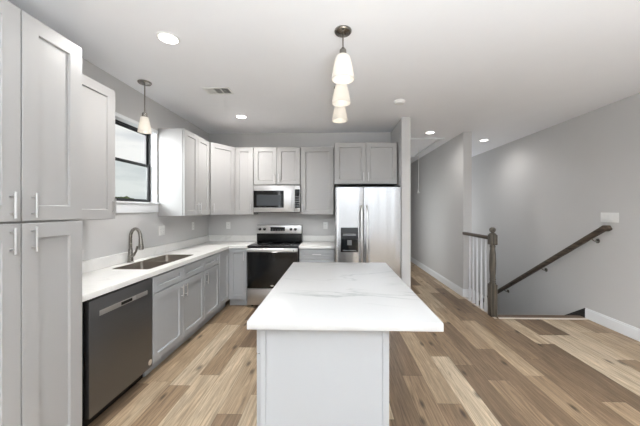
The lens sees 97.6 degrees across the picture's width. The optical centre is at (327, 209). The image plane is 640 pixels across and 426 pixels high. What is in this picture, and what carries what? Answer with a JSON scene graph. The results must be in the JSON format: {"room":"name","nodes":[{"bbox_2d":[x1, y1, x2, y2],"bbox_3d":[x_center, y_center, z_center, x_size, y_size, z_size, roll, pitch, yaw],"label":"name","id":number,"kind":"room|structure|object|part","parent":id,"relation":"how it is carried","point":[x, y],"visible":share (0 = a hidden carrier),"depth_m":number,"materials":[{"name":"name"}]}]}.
{"room":"kitchen","nodes":[
{"label":"kitchen","id":0,"kind":"room"},
{"bbox_2d":[79,58,208,260],"bbox_3d":[-2.207,0.083,0.158,0.130,2.743,9.200,0,0,2],"label":"wall","id":1,"kind":"structure","parent":0,"point":[104,237],"depth_m":3.01,"materials":[{"name":"paint"}]},
{"bbox_2d":[79,74,115,219],"bbox_3d":[-1.911,-0.452,2.038,0.359,1.061,0.575,0,0,2],"label":"upper cabinet","id":2,"kind":"object","parent":1,"relation":"attached to","point":[98,100],"visible":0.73,"depth_m":2.16,"materials":[{"name":"paint"}]},
{"bbox_2d":[115,112,159,212],"bbox_3d":[-2.109,-0.458,3.014,0.145,0.984,0.736,0,0,2],"label":"window","id":3,"kind":"structure","parent":1,"relation":"in","point":[150,204],"depth_m":3.27,"materials":[{"name":"black"}]},
{"bbox_3d":[-2.170,-0.702,3.047,0.018,0.393,0.618,0,0,2],"label":"sash","id":4,"kind":"part","parent":3,"relation":"part of","materials":[{"name":"black"}]},
{"bbox_3d":[-2.150,-0.315,3.046,0.019,0.433,0.618,0,0,2],"label":"sash","id":5,"kind":"part","parent":3,"relation":"part of","materials":[{"name":"black"}]},
{"bbox_3d":[-2.159,-0.498,3.047,0.043,0.836,0.654,0,0,2],"label":"frame","id":6,"kind":"part","parent":3,"relation":"part of","materials":[{"name":"black"}]},
{"bbox_3d":[-2.060,-0.932,3.018,0.011,0.036,0.726,0,0,2],"label":"head casing","id":7,"kind":"part","parent":3,"relation":"part of","materials":[{"name":"paint"}]},
{"bbox_3d":[-2.088,-0.025,3.014,0.102,0.118,0.736,0,0,2],"label":"sill","id":8,"kind":"part","parent":3,"relation":"part of","materials":[{"name":"paint"}]},
{"bbox_2d":[159,225,164,235],"bbox_3d":[-2.050,0.259,3.465,0.008,0.118,0.118,0,0,2],"label":"outlet","id":9,"kind":"object","parent":1,"relation":"attached to","point":[161,228],"visible":1,"depth_m":3.46,"materials":[{"name":"white plastic"}]},
{"bbox_2d":[82,235,256,272],"bbox_3d":[-1.639,0.488,3.240,0.840,0.100,3.003,0,0,2],"label":"backsplash","id":10,"kind":"structure","parent":1,"relation":"attached to","point":[107,261],"depth_m":3.32,"materials":[{"name":"stone"}]},
{"bbox_2d":[158,128,208,215],"bbox_3d":[-1.867,-0.452,3.723,0.359,1.061,0.675,0,0,2],"label":"upper cabinet","id":11,"kind":"object","parent":1,"relation":"attached to","point":[183,156],"visible":1,"depth_m":3.39,"materials":[{"name":"paint"}]},
{"bbox_3d":[-1.734,-0.452,3.552,0.020,1.055,0.330,0,0,2],"label":"door","id":12,"kind":"part","parent":11,"relation":"part of","materials":[{"name":"paint"}]},
{"bbox_3d":[-1.725,-0.452,3.886,0.020,1.055,0.330,0,0,2],"label":"door","id":13,"kind":"part","parent":11,"relation":"part of","materials":[{"name":"paint"}]},
{"bbox_2d":[209,142,234,214],"bbox_3d":[-1.745,-0.452,4.402,0.565,1.061,0.684,0,0,2],"label":"upper cabinet","id":14,"kind":"object","parent":1,"relation":"attached to","point":[221,157],"visible":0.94,"depth_m":4.22,"materials":[{"name":"paint"}]},
{"bbox_2d":[209,132,390,241],"bbox_3d":[-0.546,0.083,4.776,3.209,2.743,0.120,0,0,2],"label":"wall","id":15,"kind":"structure","parent":0,"point":[240,224],"depth_m":4.72,"materials":[{"name":"paint"}]},
{"bbox_2d":[235,148,258,213],"bbox_3d":[-1.318,-0.452,4.564,0.294,1.061,0.339,0,0,2],"label":"upper cabinet","id":16,"kind":"object","parent":15,"relation":"attached to","point":[244,157],"visible":0.95,"depth_m":4.44,"materials":[{"name":"paint"}]},
{"bbox_2d":[254,147,300,184],"bbox_3d":[-0.796,-0.687,4.551,0.742,0.590,0.339,0,0,2],"label":"upper cabinet","id":17,"kind":"object","parent":15,"relation":"attached to","point":[272,165],"visible":0.94,"depth_m":4.42,"materials":[{"name":"paint"}]},
{"bbox_3d":[-0.984,-0.687,4.428,0.364,0.584,0.020,0,0,2],"label":"door","id":18,"kind":"part","parent":17,"relation":"part of","materials":[{"name":"paint"}]},
{"bbox_2d":[254,185,300,212],"bbox_3d":[-0.792,-0.167,4.524,0.738,0.429,0.392,0,0,2],"label":"microwave","id":19,"kind":"object","parent":17,"relation":"attached to","point":[267,198],"visible":0.98,"depth_m":4.38,"materials":[{"name":"silver metal"}]},
{"bbox_3d":[-0.474,-0.169,4.393,0.089,0.418,0.029,0,0,2],"label":"control panel","id":20,"kind":"part","parent":19,"relation":"part of","materials":[{"name":"silver metal"}]},
{"bbox_3d":[-0.615,-0.687,4.419,0.364,0.584,0.020,0,0,2],"label":"door","id":21,"kind":"part","parent":17,"relation":"part of","materials":[{"name":"paint"}]},
{"bbox_2d":[301,147,333,214],"bbox_3d":[-0.159,-0.452,4.534,0.524,1.061,0.339,0,0,2],"label":"upper cabinet","id":22,"kind":"object","parent":15,"relation":"attached to","point":[317,163],"visible":1,"depth_m":4.41,"materials":[{"name":"paint"}]},
{"bbox_2d":[303,236,334,241],"bbox_3d":[-0.147,0.488,4.694,0.531,0.100,0.019,0,0,2],"label":"backsplash","id":23,"kind":"structure","parent":15,"relation":"attached to","point":[305,238],"depth_m":4.68,"materials":[{"name":"stone"}]},
{"bbox_2d":[323,222,327,228],"bbox_3d":[-0.037,0.269,4.698,0.072,0.118,0.008,0,0,2],"label":"outlet","id":24,"kind":"object","parent":15,"relation":"attached to","point":[325,224],"visible":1,"depth_m":4.70,"materials":[{"name":"white plastic"}]},
{"bbox_2d":[334,143,396,186],"bbox_3d":[0.569,-0.678,4.378,0.922,0.608,0.614,0,0,2],"label":"upper cabinet","id":25,"kind":"object","parent":15,"relation":"attached to","point":[355,164],"visible":0.98,"depth_m":4.11,"materials":[{"name":"paint"}]},
{"bbox_3d":[0.333,-0.678,4.119,0.454,0.602,0.020,0,0,2],"label":"door","id":26,"kind":"part","parent":25,"relation":"part of","materials":[{"name":"paint"}]},
{"bbox_3d":[0.791,-0.678,4.107,0.454,0.602,0.020,0,0,2],"label":"door","id":27,"kind":"part","parent":25,"relation":"part of","materials":[{"name":"paint"}]},
{"bbox_2d":[7,0,639,162],"bbox_3d":[0.640,-1.349,1.819,5.775,0.120,12.970,0,0,2],"label":"ceiling","id":28,"kind":"structure","parent":0,"point":[502,72],"depth_m":2.34,"materials":[{"name":"paint"}]},
{"bbox_2d":[137,79,151,133],"bbox_3d":[-1.851,-1.034,2.834,0.124,0.508,0.124,0,0,2],"label":"pendant lamp","id":29,"kind":"object","parent":28,"relation":"hanging from","point":[144,127],"visible":1,"depth_m":2.81,"materials":[{"name":"white glass"}]},
{"bbox_3d":[-1.851,-0.858,2.834,0.124,0.155,0.124,0,0,2],"label":"lamp shade","id":30,"kind":"part","parent":29,"relation":"part of","materials":[{"name":"white glass"}]},
{"bbox_2d":[156,31,179,44],"bbox_3d":[-1.196,-1.284,2.104,0.160,0.009,0.160,0,0,2],"label":"recessed light","id":31,"kind":"object","parent":28,"relation":"in","point":[166,37],"visible":1,"depth_m":2.10,"materials":[{"name":"white plastic"}]},
{"bbox_2d":[159,33,177,43],"bbox_3d":[-1.196,-1.284,2.104,0.130,0.003,0.130,0,0,2],"label":"diffuser","id":32,"kind":"object","parent":31,"relation":"attached to","point":[169,38],"depth_m":2.10,"materials":[{"name":"white plastic"}]},
{"bbox_2d":[202,87,233,94],"bbox_3d":[-1.183,-1.280,3.032,0.284,0.017,0.170,0,0,2],"label":"ceiling vent","id":33,"kind":"object","parent":28,"relation":"in","point":[210,90],"visible":1,"depth_m":3.01,"materials":[{"name":"white plastic"}]},
{"bbox_2d":[235,115,246,118],"bbox_3d":[-1.195,-1.284,3.881,0.160,0.009,0.160,0,0,2],"label":"recessed light","id":34,"kind":"object","parent":28,"relation":"in","point":[237,116],"visible":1,"depth_m":3.86,"materials":[{"name":"white plastic"}]},
{"bbox_2d":[332,87,347,122],"bbox_3d":[0.130,-1.112,2.958,0.164,0.353,0.164,0,0,2],"label":"pendant lamp","id":35,"kind":"object","parent":28,"relation":"hanging from","point":[339,114],"visible":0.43,"depth_m":2.90,"materials":[{"name":"white glass"}]},
{"bbox_3d":[0.130,-1.024,2.958,0.164,0.178,0.164,0,0,2],"label":"lamp shade","id":36,"kind":"part","parent":35,"relation":"part of","materials":[{"name":"white glass"}]},
{"bbox_2d":[332,84,350,106],"bbox_3d":[0.121,-1.112,2.478,0.164,0.353,0.164,0,0,2],"label":"pendant lamp","id":37,"kind":"object","parent":28,"relation":"hanging from","point":[341,98],"visible":0.7,"depth_m":2.43,"materials":[{"name":"white glass"}]},
{"bbox_2d":[332,25,353,84],"bbox_3d":[0.111,-1.112,2.018,0.164,0.353,0.164,0,0,2],"label":"pendant lamp","id":38,"kind":"object","parent":28,"relation":"hanging from","point":[342,74],"visible":1,"depth_m":1.98,"materials":[{"name":"white glass"}]},
{"bbox_2d":[340,47,345,52],"bbox_3d":[0.111,-1.139,2.018,0.052,0.050,0.052,0,0,2],"label":"socket","id":39,"kind":"object","parent":38,"relation":"attached to","point":[342,50],"depth_m":2.00,"materials":[{"name":"grey metal"}]},
{"bbox_3d":[0.111,-1.024,2.018,0.164,0.178,0.164,0,0,2],"label":"lamp shade","id":40,"kind":"part","parent":38,"relation":"part of","materials":[{"name":"white glass"}]},
{"bbox_2d":[394,99,404,104],"bbox_3d":[0.853,-1.269,3.327,0.132,0.039,0.132,0,0,2],"label":"smoke detector","id":41,"kind":"object","parent":28,"relation":"attached to","point":[398,101],"visible":1,"depth_m":3.29,"materials":[{"name":"white plastic"}]},
{"bbox_2d":[411,137,444,192],"bbox_3d":[1.755,-0.814,5.906,0.720,0.950,1.800,0,0,2],"label":"attic hatch","id":42,"kind":"object","parent":28,"relation":"attached to","point":[419,146],"visible":0.69,"depth_m":5.50,"materials":[{"name":"paint"}]},
{"bbox_3d":[1.899,-0.833,5.852,0.008,0.888,0.008,0,0,24],"label":"pull cord","id":43,"kind":"part","parent":42,"relation":"part of","materials":[{"name":"white plastic"}]},
{"bbox_3d":[1.756,-1.281,5.925,0.572,0.009,1.614,0,0,2],"label":"panel","id":44,"kind":"part","parent":42,"relation":"part of","materials":[{"name":"paint"}]},
{"bbox_3d":[1.755,-1.272,5.906,0.720,0.034,1.800,0,0,2],"label":"frame","id":45,"kind":"part","parent":42,"relation":"part of","materials":[{"name":"paint"}]},
{"bbox_2d":[88,262,639,425],"bbox_3d":[0.640,1.564,1.819,5.775,0.220,12.970,0,0,2],"label":"floor","id":46,"kind":"structure","parent":0,"point":[482,370],"depth_m":2.47,"materials":[{"name":"brown wood"}]},
{"bbox_2d":[0,0,81,425],"bbox_3d":[-1.797,0.228,1.399,0.618,2.451,0.678,0,0,2],"label":"pantry cabinet","id":47,"kind":"object","parent":46,"relation":"on","point":[41,69],"visible":1,"depth_m":1.49,"materials":[{"name":"paint"}]},
{"bbox_3d":[-1.534,0.707,1.223,0.020,1.274,0.332,0,0,2],"label":"door","id":48,"kind":"part","parent":47,"relation":"part of","materials":[{"name":"paint"}]},
{"bbox_3d":[-1.534,-0.468,1.223,0.020,1.053,0.332,0,0,2],"label":"door","id":49,"kind":"part","parent":47,"relation":"part of","materials":[{"name":"paint"}]},
{"bbox_3d":[-1.506,0.152,1.342,0.033,0.128,0.010,0,0,2],"label":"handle","id":50,"kind":"part","parent":47,"relation":"part of","materials":[{"name":"silver metal"}]},
{"bbox_3d":[-1.506,-0.021,1.342,0.033,0.128,0.010,0,0,2],"label":"handle","id":51,"kind":"part","parent":47,"relation":"part of","materials":[{"name":"silver metal"}]},
{"bbox_3d":[-1.503,0.152,1.438,0.033,0.128,0.010,0,0,2],"label":"handle","id":52,"kind":"part","parent":47,"relation":"part of","materials":[{"name":"silver metal"}]},
{"bbox_3d":[-1.503,-0.021,1.438,0.033,0.128,0.010,0,0,2],"label":"handle","id":53,"kind":"part","parent":47,"relation":"part of","materials":[{"name":"silver metal"}]},
{"bbox_3d":[-1.526,0.707,1.560,0.020,1.274,0.332,0,0,2],"label":"door","id":54,"kind":"part","parent":47,"relation":"part of","materials":[{"name":"paint"}]},
{"bbox_3d":[-1.526,-0.468,1.560,0.020,1.053,0.332,0,0,2],"label":"door","id":55,"kind":"part","parent":47,"relation":"part of","materials":[{"name":"paint"}]},
{"bbox_2d":[82,278,151,425],"bbox_3d":[-1.790,1.018,2.110,0.552,0.868,0.635,0,0,2],"label":"dishwasher","id":56,"kind":"object","parent":46,"relation":"on","point":[116,324],"visible":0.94,"depth_m":2.00,"materials":[{"name":"grey metal"}]},
{"bbox_2d":[143,258,203,376],"bbox_3d":[-1.767,1.017,2.916,0.598,0.872,0.962,0,0,2],"label":"base cabinet","id":57,"kind":"object","parent":46,"relation":"on","point":[177,293],"visible":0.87,"depth_m":2.79,"materials":[{"name":"paint"}]},
{"bbox_3d":[-1.517,0.662,2.670,0.020,0.139,0.474,0,0,2],"label":"false drawer","id":58,"kind":"part","parent":57,"relation":"part of","materials":[{"name":"paint"}]},
{"bbox_3d":[-1.517,1.040,2.670,0.020,0.600,0.474,0,0,2],"label":"door","id":59,"kind":"part","parent":57,"relation":"part of","materials":[{"name":"paint"}]},
{"bbox_2d":[82,235,256,301],"bbox_3d":[-1.639,0.508,3.240,0.840,0.140,3.005,0,0,2],"label":"countertop","id":60,"kind":"structure","parent":57,"relation":"on","point":[99,277],"depth_m":2.72,"materials":[{"name":"stone"}]},
{"bbox_2d":[127,227,143,262],"bbox_3d":[-1.946,0.359,2.836,0.213,0.359,0.062,0,0,22],"label":"kitchen faucet","id":61,"kind":"object","parent":60,"relation":"on","point":[130,259],"visible":1,"depth_m":2.84,"materials":[{"name":"grey metal"}]},
{"bbox_3d":[-1.971,0.433,2.853,0.081,0.124,0.028,0,0,10],"label":"lever","id":62,"kind":"part","parent":61,"relation":"part of","materials":[{"name":"grey metal"}]},
{"bbox_3d":[-1.946,0.299,2.836,0.180,0.239,0.031,0,0,21],"label":"spout","id":63,"kind":"part","parent":61,"relation":"part of","materials":[{"name":"grey metal"}]},
{"bbox_2d":[113,255,191,268],"bbox_3d":[-1.775,0.655,2.940,0.354,0.232,0.831,0,0,2],"label":"sink","id":64,"kind":"object","parent":60,"relation":"in","point":[151,263],"visible":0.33,"depth_m":2.92,"materials":[{"name":"silver metal"}]},
{"bbox_3d":[-1.780,0.655,2.724,0.354,0.232,0.400,0,0,2],"label":"bowl","id":65,"kind":"part","parent":64,"relation":"part of","materials":[{"name":"silver metal"}]},
{"bbox_3d":[-1.769,0.655,3.143,0.354,0.232,0.425,0,0,2],"label":"bowl","id":66,"kind":"part","parent":64,"relation":"part of","materials":[{"name":"silver metal"}]},
{"bbox_3d":[-1.504,0.662,3.150,0.020,0.139,0.474,0,0,2],"label":"false drawer","id":67,"kind":"part","parent":57,"relation":"part of","materials":[{"name":"paint"}]},
{"bbox_3d":[-1.504,1.040,3.150,0.020,0.600,0.474,0,0,2],"label":"door","id":68,"kind":"part","parent":57,"relation":"part of","materials":[{"name":"paint"}]},
{"bbox_2d":[199,253,219,328],"bbox_3d":[-1.749,1.017,3.619,0.598,0.872,0.437,0,0,2],"label":"base cabinet","id":69,"kind":"object","parent":46,"relation":"on","point":[211,270],"visible":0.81,"depth_m":3.60,"materials":[{"name":"paint"}]},
{"bbox_3d":[-1.492,0.662,3.612,0.020,0.139,0.431,0,0,2],"label":"drawer","id":70,"kind":"part","parent":69,"relation":"part of","materials":[{"name":"paint"}]},
{"bbox_3d":[-1.492,1.040,3.612,0.020,0.600,0.431,0,0,2],"label":"door","id":71,"kind":"part","parent":69,"relation":"part of","materials":[{"name":"paint"}]},
{"bbox_2d":[214,249,228,315],"bbox_3d":[-1.754,1.017,4.033,0.566,0.872,0.385,0,0,2],"label":"base cabinet","id":72,"kind":"object","parent":46,"relation":"on","point":[224,255],"visible":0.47,"depth_m":4.03,"materials":[{"name":"paint"}]},
{"bbox_3d":[-1.482,0.967,4.006,0.020,0.747,0.339,0,0,2],"label":"door","id":73,"kind":"part","parent":72,"relation":"part of","materials":[{"name":"paint"}]},
{"bbox_2d":[229,248,247,304],"bbox_3d":[-1.335,1.017,4.440,0.290,0.872,0.589,0,0,2],"label":"base cabinet","id":74,"kind":"object","parent":46,"relation":"on","point":[238,288],"visible":0.74,"depth_m":4.18,"materials":[{"name":"paint"}]},
{"bbox_2d":[246,225,301,305],"bbox_3d":[-0.805,0.855,4.391,0.755,1.197,0.644,0,0,2],"label":"range","id":75,"kind":"object","parent":46,"relation":"on","point":[276,247],"visible":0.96,"depth_m":4.12,"materials":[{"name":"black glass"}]},
{"bbox_3d":[-0.812,1.290,4.136,0.750,0.238,0.030,0,0,2],"label":"storage drawer","id":76,"kind":"part","parent":75,"relation":"part of","materials":[{"name":"silver metal"}]},
{"bbox_3d":[-0.813,0.597,4.095,0.746,0.030,0.049,0,0,2],"label":"handle","id":77,"kind":"part","parent":75,"relation":"part of","materials":[{"name":"silver metal"}]},
{"bbox_3d":[-0.812,0.869,4.135,0.750,0.590,0.032,0,0,2],"label":"oven door","id":78,"kind":"part","parent":75,"relation":"part of","materials":[{"name":"black glass"}]},
{"bbox_3d":[-0.812,0.893,4.117,0.746,0.535,0.003,0,0,2],"label":"door glass","id":79,"kind":"part","parent":75,"relation":"part of","materials":[{"name":"black glass"}]},
{"bbox_2d":[247,242,301,246],"bbox_3d":[-0.805,0.547,4.419,0.755,0.022,0.584,0,0,2],"label":"cooktop","id":80,"kind":"object","parent":75,"relation":"in","point":[257,244],"depth_m":4.29,"materials":[{"name":"black glass"}]},
{"bbox_3d":[-0.799,0.328,4.616,0.746,0.136,0.011,0,0,2],"label":"control panel","id":81,"kind":"part","parent":75,"relation":"part of","materials":[{"name":"silver metal"}]},
{"bbox_2d":[299,249,334,261],"bbox_3d":[-0.153,1.017,4.409,0.530,0.872,0.589,0,0,2],"label":"base cabinet","id":82,"kind":"object","parent":46,"relation":"on","point":[305,255],"visible":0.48,"depth_m":4.15,"materials":[{"name":"paint"}]},
{"bbox_2d":[299,236,334,248],"bbox_3d":[-0.154,0.508,4.418,0.531,0.140,0.570,0,0,2],"label":"countertop","id":83,"kind":"structure","parent":82,"relation":"on","point":[309,242],"depth_m":4.57,"materials":[{"name":"stone"}]},
{"bbox_3d":[-0.159,1.040,4.157,0.524,0.600,0.020,0,0,2],"label":"door","id":84,"kind":"part","parent":82,"relation":"part of","materials":[{"name":"paint"}]},
{"bbox_2d":[257,330,388,425],"bbox_3d":[-0.026,1.017,2.099,0.700,0.872,1.404,0,0,2],"label":"base cabinet","id":85,"kind":"object","parent":46,"relation":"on","point":[305,377],"visible":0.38,"depth_m":1.40,"materials":[{"name":"paint"}]},
{"bbox_3d":[-0.343,0.660,1.771,0.020,0.146,0.686,0,0,2],"label":"drawer","id":86,"kind":"part","parent":85,"relation":"part of","materials":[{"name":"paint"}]},
{"bbox_3d":[-0.347,1.040,1.599,0.020,0.601,0.342,0,0,2],"label":"door","id":87,"kind":"part","parent":85,"relation":"part of","materials":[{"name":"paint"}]},
{"bbox_3d":[-0.324,1.017,1.408,0.028,0.872,0.005,0,0,2],"label":"corner trim","id":88,"kind":"part","parent":85,"relation":"part of","materials":[{"name":"paint"}]},
{"bbox_2d":[247,262,443,331],"bbox_3d":[0.100,0.559,2.095,0.940,0.040,1.517,0,0,2],"label":"countertop","id":89,"kind":"structure","parent":85,"relation":"on","point":[342,296],"depth_m":1.62,"materials":[{"name":"stone"}]},
{"bbox_3d":[0.290,1.017,1.392,0.031,0.872,0.005,0,0,2],"label":"corner trim","id":90,"kind":"part","parent":85,"relation":"part of","materials":[{"name":"paint"}]},
{"bbox_2d":[335,186,400,277],"bbox_3d":[0.578,0.561,4.245,0.925,1.784,0.773,0,0,2],"label":"refrigerator","id":91,"kind":"object","parent":46,"relation":"on","point":[367,218],"visible":0.69,"depth_m":3.93,"materials":[{"name":"silver metal"}]},
{"bbox_3d":[0.308,0.540,3.971,0.399,1.708,0.074,0,0,2],"label":"freezer door","id":92,"kind":"part","parent":91,"relation":"part of","materials":[{"name":"silver metal"}]},
{"bbox_3d":[0.473,0.402,3.898,0.027,0.919,0.075,0,0,2],"label":"handle","id":93,"kind":"part","parent":91,"relation":"part of","materials":[{"name":"silver metal"}]},
{"bbox_3d":[0.548,0.402,3.896,0.027,0.919,0.075,0,0,2],"label":"handle","id":94,"kind":"part","parent":91,"relation":"part of","materials":[{"name":"silver metal"}]},
{"bbox_3d":[0.773,0.540,3.959,0.520,1.708,0.074,0,0,2],"label":"door","id":95,"kind":"part","parent":91,"relation":"part of","materials":[{"name":"silver metal"}]},
{"bbox_2d":[391,117,410,288],"bbox_3d":[1.154,0.083,6.042,0.122,2.743,4.260,0,0,2],"label":"wall","id":96,"kind":"structure","parent":0,"point":[401,133],"depth_m":3.91,"materials":[{"name":"paint"}]},
{"bbox_2d":[411,132,471,300],"bbox_3d":[2.370,0.193,6.395,0.136,2.963,3.490,0,0,2],"label":"wall","id":97,"kind":"structure","parent":0,"point":[441,211],"depth_m":5.41,"materials":[{"name":"paint"}]},
{"bbox_2d":[411,257,462,296],"bbox_3d":[2.294,1.386,6.387,0.014,0.134,3.470,0,0,2],"label":"baseboard","id":98,"kind":"structure","parent":97,"relation":"attached to","point":[448,283],"depth_m":5.62,"materials":[{"name":"paint"}]},
{"bbox_2d":[463,289,471,296],"bbox_3d":[2.318,1.386,4.642,0.152,0.134,0.015,0,0,2],"label":"baseboard","id":99,"kind":"structure","parent":97,"relation":"attached to","point":[465,291],"depth_m":4.64,"materials":[{"name":"paint"}]},
{"bbox_2d":[464,297,496,318],"bbox_3d":[2.250,1.449,4.186,0.036,0.008,0.923,0,0,2],"label":"trim","id":100,"kind":"structure","parent":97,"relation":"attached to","point":[464,297],"depth_m":4.17,"materials":[{"name":"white wood"}]},
{"bbox_2d":[462,227,497,316],"bbox_3d":[2.254,0.843,4.205,0.092,1.204,0.888,0,0,2],"label":"balustrade","id":101,"kind":"object","parent":100,"relation":"on","point":[490,303],"visible":1,"depth_m":3.96,"materials":[{"name":"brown wood"}]},
{"bbox_3d":[2.255,0.393,4.251,0.060,0.047,0.797,0,0,2],"label":"rail","id":102,"kind":"part","parent":101,"relation":"part of","materials":[{"name":"brown wood"}]},
{"bbox_3d":[2.243,0.843,3.808,0.092,1.204,0.092,0,0,2],"label":"newel post","id":103,"kind":"part","parent":101,"relation":"part of","materials":[{"name":"brown wood"}]},
{"bbox_2d":[472,93,639,328],"bbox_3d":[3.467,1.532,1.760,0.120,5.643,12.700,0,0,2],"label":"wall","id":104,"kind":"structure","parent":0,"point":[546,190],"depth_m":4.08,"materials":[{"name":"paint"}]},
{"bbox_2d":[496,315,584,317],"bbox_3d":[2.862,1.458,3.786,1.153,0.033,0.091,0,0,2],"label":"trim","id":105,"kind":"structure","parent":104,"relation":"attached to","point":[510,316],"depth_m":3.77,"materials":[{"name":"brown wood"}]},
{"bbox_2d":[475,225,611,304],"bbox_3d":[3.446,1.341,5.152,0.098,2.295,3.536,0,0,2],"label":"wall handrail","id":106,"kind":"object","parent":104,"relation":"attached to","point":[603,228],"visible":0.95,"depth_m":4.07,"materials":[{"name":"brown wood"}]},
{"bbox_2d":[498,317,588,319],"bbox_3d":[2.863,1.449,3.720,1.159,0.008,0.036,0,0,2],"label":"trim","id":107,"kind":"structure","parent":104,"relation":"attached to","point":[498,317],"depth_m":3.71,"materials":[{"name":"brown wood"}]},
{"bbox_2d":[566,308,584,316],"bbox_3d":[3.495,2.638,5.531,0.018,2.632,3.558,0,0,2],"label":"trim","id":108,"kind":"structure","parent":104,"relation":"attached to","point":[581,312],"depth_m":3.83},
{"bbox_2d":[601,213,618,222],"bbox_3d":[3.445,0.101,3.415,0.009,0.108,0.211,0,0,2],"label":"light switch","id":109,"kind":"object","parent":104,"relation":"attached to","point":[605,217],"visible":1,"depth_m":3.41,"materials":[{"name":"white plastic"}]},
{"bbox_2d":[585,308,639,341],"bbox_3d":[3.342,1.383,-0.409,0.014,0.139,8.318,0,0,2],"label":"baseboard","id":110,"kind":"structure","parent":104,"relation":"attached to","point":[618,326],"depth_m":3.36,"materials":[{"name":"paint"}]}
]}

